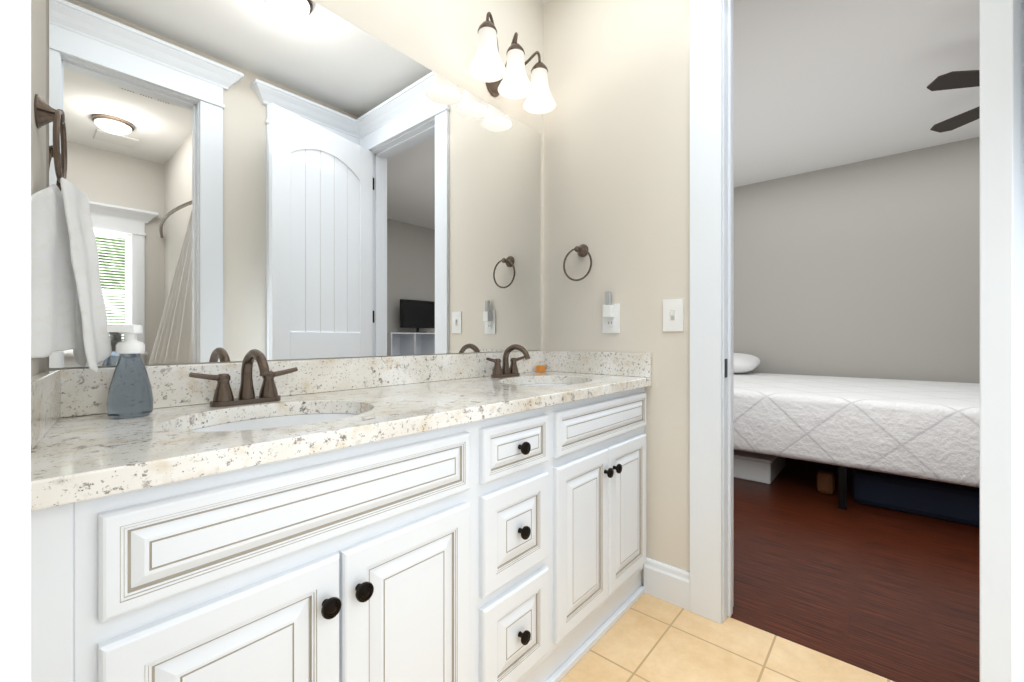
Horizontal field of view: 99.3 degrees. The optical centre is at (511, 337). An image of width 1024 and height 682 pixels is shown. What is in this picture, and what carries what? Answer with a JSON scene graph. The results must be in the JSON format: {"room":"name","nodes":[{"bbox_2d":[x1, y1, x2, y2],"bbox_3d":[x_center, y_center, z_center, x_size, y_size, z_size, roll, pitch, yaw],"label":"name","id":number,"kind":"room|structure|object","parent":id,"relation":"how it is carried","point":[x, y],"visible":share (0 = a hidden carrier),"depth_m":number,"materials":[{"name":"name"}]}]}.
{"room":"bathroom","nodes":[
{"label":"bathroom","id":0,"kind":"room"},
{"bbox_2d":[31,0,689,584],"bbox_3d":[-0.441,-0.303,0.178,1.710,2.740,0.450,0,0,41],"label":"wall","id":1,"kind":"structure","parent":0,"point":[613,128],"depth_m":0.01,"materials":[{"name":"beige paint"}]},
{"bbox_2d":[0,0,30,681],"bbox_3d":[-0.273,-0.303,0.188,0.110,2.740,0.086,0,0,41],"label":"door frame","id":2,"kind":"structure","parent":1,"relation":"attached to","point":[15,340],"depth_m":0.18,"materials":[{"name":"white wood"}]},
{"bbox_2d":[34,94,66,181],"bbox_3d":[-0.865,-0.372,0.819,0.132,0.154,0.047,0,0,41],"label":"towel ring","id":3,"kind":"object","parent":1,"relation":"attached to","point":[45,112],"visible":0.96,"depth_m":0.80,"materials":[{"name":"brown metal"}]},
{"bbox_2d":[31,178,111,372],"bbox_3d":[-0.847,-0.113,0.836,0.166,0.369,0.125,0,0,41],"label":"hand towel","id":4,"kind":"object","parent":3,"relation":"hanging from","point":[64,262],"visible":0.88,"depth_m":0.83,"materials":[{"name":"white fabric"}]},
{"bbox_2d":[49,0,540,367],"bbox_3d":[-0.408,-0.472,1.528,0.005,1.072,1.669,0,0,41],"label":"mirror","id":5,"kind":"object","parent":1,"relation":"attached to","point":[286,179],"visible":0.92,"depth_m":1.25,"materials":[{"name":"clear glass"}]},
{"bbox_2d":[47,351,546,415],"bbox_3d":[-0.392,0.117,1.533,0.020,0.100,1.697,0,0,41],"label":"backsplash","id":6,"kind":"structure","parent":1,"relation":"attached to","point":[80,391],"depth_m":1.26,"materials":[{"name":"beige stone"}]},
{"bbox_2d":[468,12,555,113],"bbox_3d":[-0.009,-1.150,1.832,0.210,0.237,0.482,0,0,41],"label":"sconce","id":7,"kind":"object","parent":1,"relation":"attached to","point":[489,69],"visible":1,"depth_m":1.78,"materials":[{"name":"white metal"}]},
{"bbox_2d":[563,244,591,280],"bbox_3d":[0.312,-0.345,2.008,0.155,0.176,0.059,0,0,41],"label":"towel ring","id":8,"kind":"object","parent":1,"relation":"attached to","point":[582,250],"visible":1,"depth_m":2.01,"materials":[{"name":"brown metal"}]},
{"bbox_2d":[543,352,650,375],"bbox_3d":[0.371,0.117,1.981,0.542,0.100,0.020,0,0,41],"label":"backsplash","id":9,"kind":"structure","parent":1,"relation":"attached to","point":[609,363],"depth_m":1.94,"materials":[{"name":"beige stone"}]},
{"bbox_2d":[602,304,619,332],"bbox_3d":[0.438,-0.083,1.932,0.082,0.128,0.009,0,0,41],"label":"electrical outlet plate","id":10,"kind":"object","parent":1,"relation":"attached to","point":[611,325],"visible":0.67,"depth_m":1.92,"materials":[{"name":"white plastic"}]},
{"bbox_2d":[603,291,613,317],"bbox_3d":[0.424,-0.144,1.916,0.038,0.114,0.032,0,0,41],"label":"plug-in air freshener","id":11,"kind":"object","parent":10,"relation":"attached to","point":[608,309],"visible":0.98,"depth_m":1.91,"materials":[{"name":"white plastic"}]},
{"bbox_2d":[644,557,689,610],"bbox_3d":[1.046,0.996,3.169,8.050,0.142,4.476,0,0,41],"label":"baseboard","id":12,"kind":"structure","parent":1,"relation":"attached to","point":[667,583],"depth_m":1.75,"materials":[{"name":"white wood"}]},
{"bbox_2d":[663,299,683,330],"bbox_3d":[0.644,-0.088,1.747,0.082,0.128,0.017,0,0,41],"label":"switch plate","id":13,"kind":"object","parent":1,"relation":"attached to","point":[673,314],"visible":1,"depth_m":1.75,"materials":[{"name":"white plastic"}]},
{"bbox_2d":[690,0,733,623],"bbox_3d":[1.136,-0.266,1.397,1.239,2.665,0.339,0,0,41],"label":"door frame","id":14,"kind":"structure","parent":1,"relation":"attached to","point":[711,306],"depth_m":1.52,"materials":[{"name":"white wood"}]},
{"bbox_2d":[725,359,726,377],"bbox_3d":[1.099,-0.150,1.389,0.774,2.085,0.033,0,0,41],"label":"strike plate","id":15,"kind":"object","parent":14,"relation":"attached to","point":[725,368],"visible":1,"depth_m":1.63,"materials":[{"name":"brown metal"}]},
{"bbox_2d":[980,0,1023,681],"bbox_3d":[1.054,-0.155,0.901,0.770,2.425,0.035,0,0,-37],"label":"door frame","id":16,"kind":"structure","parent":1,"relation":"in","point":[1001,340],"depth_m":0.67,"materials":[{"name":"white wood"}]},
{"bbox_2d":[559,593,893,681],"bbox_3d":[0.042,1.097,0.722,2.005,0.060,2.445,0,0,41],"label":"floor","id":17,"kind":"structure","parent":0,"point":[647,638],"depth_m":1.46,"materials":[{"name":"beige tile"}]},
{"bbox_2d":[31,384,650,681],"bbox_3d":[-0.204,0.635,1.321,0.581,0.865,1.769,0,0,41],"label":"bathroom vanity","id":18,"kind":"object","parent":17,"relation":"on","point":[474,517],"depth_m":0.84,"materials":[{"name":"white wood"}]},
{"bbox_2d":[31,372,650,499],"bbox_3d":[-0.213,0.185,1.326,0.563,0.035,1.775,0,0,41],"label":"countertop","id":19,"kind":"structure","parent":18,"relation":"on","point":[69,453],"depth_m":0.81,"materials":[{"name":"beige stone"}]},
{"bbox_2d":[106,324,153,418],"bbox_3d":[-0.800,0.070,0.912,0.088,0.193,0.078,0,0,41],"label":"soap dispenser","id":20,"kind":"object","parent":19,"relation":"on","point":[130,394],"visible":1,"depth_m":0.90,"materials":[{"name":"blue"}]},
{"bbox_2d":[187,349,298,407],"bbox_3d":[-0.629,0.098,1.064,0.155,0.138,0.243,0,0,41],"label":"faucet","id":21,"kind":"object","parent":19,"relation":"on","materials":[{"name":"brown metal"}]},
{"bbox_2d":[163,404,370,439],"bbox_3d":[-0.509,0.272,0.960,0.382,0.164,0.470,0,0,41],"label":"sink","id":22,"kind":"object","parent":19,"relation":"in","point":[214,425],"depth_m":1.04,"materials":[{"name":"white ceramic"}]},
{"bbox_2d":[483,344,530,375],"bbox_3d":[0.014,0.098,1.803,0.155,0.138,0.243,0,0,41],"label":"faucet","id":23,"kind":"object","parent":19,"relation":"on","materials":[{"name":"brown metal"}]},
{"bbox_2d":[536,365,544,371],"bbox_3d":[0.138,0.151,2.086,0.026,0.030,0.052,0,0,31],"label":"soap bar","id":24,"kind":"object","parent":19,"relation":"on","point":[540,368],"visible":0.94,"depth_m":2.07,"materials":[{"name":"orange"}]},
{"bbox_2d":[511,376,582,387],"bbox_3d":[0.134,0.272,1.700,0.382,0.164,0.470,0,0,41],"label":"sink","id":25,"kind":"object","parent":19,"relation":"in","point":[544,383],"depth_m":1.86,"materials":[{"name":"white ceramic"}]},
{"bbox_2d":[730,458,979,681],"bbox_3d":[2.567,1.097,2.555,5.210,0.060,3.635,0,0,41],"label":"floor","id":26,"kind":"structure","parent":0,"point":[892,595],"depth_m":1.92,"materials":[{"name":"brown wood"}]},
{"bbox_2d":[734,450,784,483],"bbox_3d":[1.929,0.980,3.490,0.380,0.175,0.620,0,0,41],"label":"storage bin","id":27,"kind":"object","parent":26,"relation":"on","point":[761,468],"visible":0.42,"depth_m":3.24,"materials":[{"name":"white plastic"}]},
{"bbox_2d":[816,470,834,493],"bbox_3d":[2.149,0.992,2.981,0.100,0.150,0.100,0,0,41],"label":"bag","id":28,"kind":"object","parent":26,"relation":"on","point":[825,481],"visible":0.98,"depth_m":2.94,"materials":[{"name":"brown"}]},
{"bbox_2d":[734,353,979,509],"bbox_3d":[2.395,0.618,3.615,2.340,0.898,1.900,0,0,41],"label":"bed","id":29,"kind":"object","parent":26,"relation":"on","point":[928,430],"visible":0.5,"depth_m":2.70,"materials":[{"name":"white fabric"}]},
{"bbox_2d":[734,353,760,373],"bbox_3d":[2.230,0.272,4.660,0.720,0.207,0.495,0,0,41],"label":"pillow","id":30,"kind":"object","parent":29,"relation":"on","point":[743,363],"depth_m":4.36,"materials":[{"name":"white fabric"}]},
{"bbox_2d":[853,468,979,526],"bbox_3d":[2.745,0.962,2.867,0.750,0.210,0.870,0,0,41],"label":"storage bin","id":31,"kind":"object","parent":26,"relation":"on","point":[952,502],"visible":0.35,"depth_m":2.58,"materials":[{"name":"blue fabric"}]},
{"bbox_2d":[734,137,979,382],"bbox_3d":[3.717,-0.303,3.878,5.210,2.740,0.130,0,0,41],"label":"wall","id":32,"kind":"structure","parent":0,"point":[869,268],"depth_m":4.09,"materials":[{"name":"grey paint"}]},
{"bbox_2d":[734,0,979,186],"bbox_3d":[2.552,-1.723,2.538,5.210,0.100,3.680,0,0,41],"label":"ceiling","id":33,"kind":"structure","parent":0,"point":[821,84],"depth_m":2.83,"materials":[{"name":"white paint"}]},
{"bbox_2d":[927,70,979,132],"bbox_3d":[2.953,-1.493,2.214,1.251,0.360,1.287,0,0,41],"label":"ceiling fan","id":34,"kind":"object","parent":33,"relation":"hanging from","point":[958,79],"visible":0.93,"depth_m":2.38,"materials":[{"name":"black wood"}]}
]}

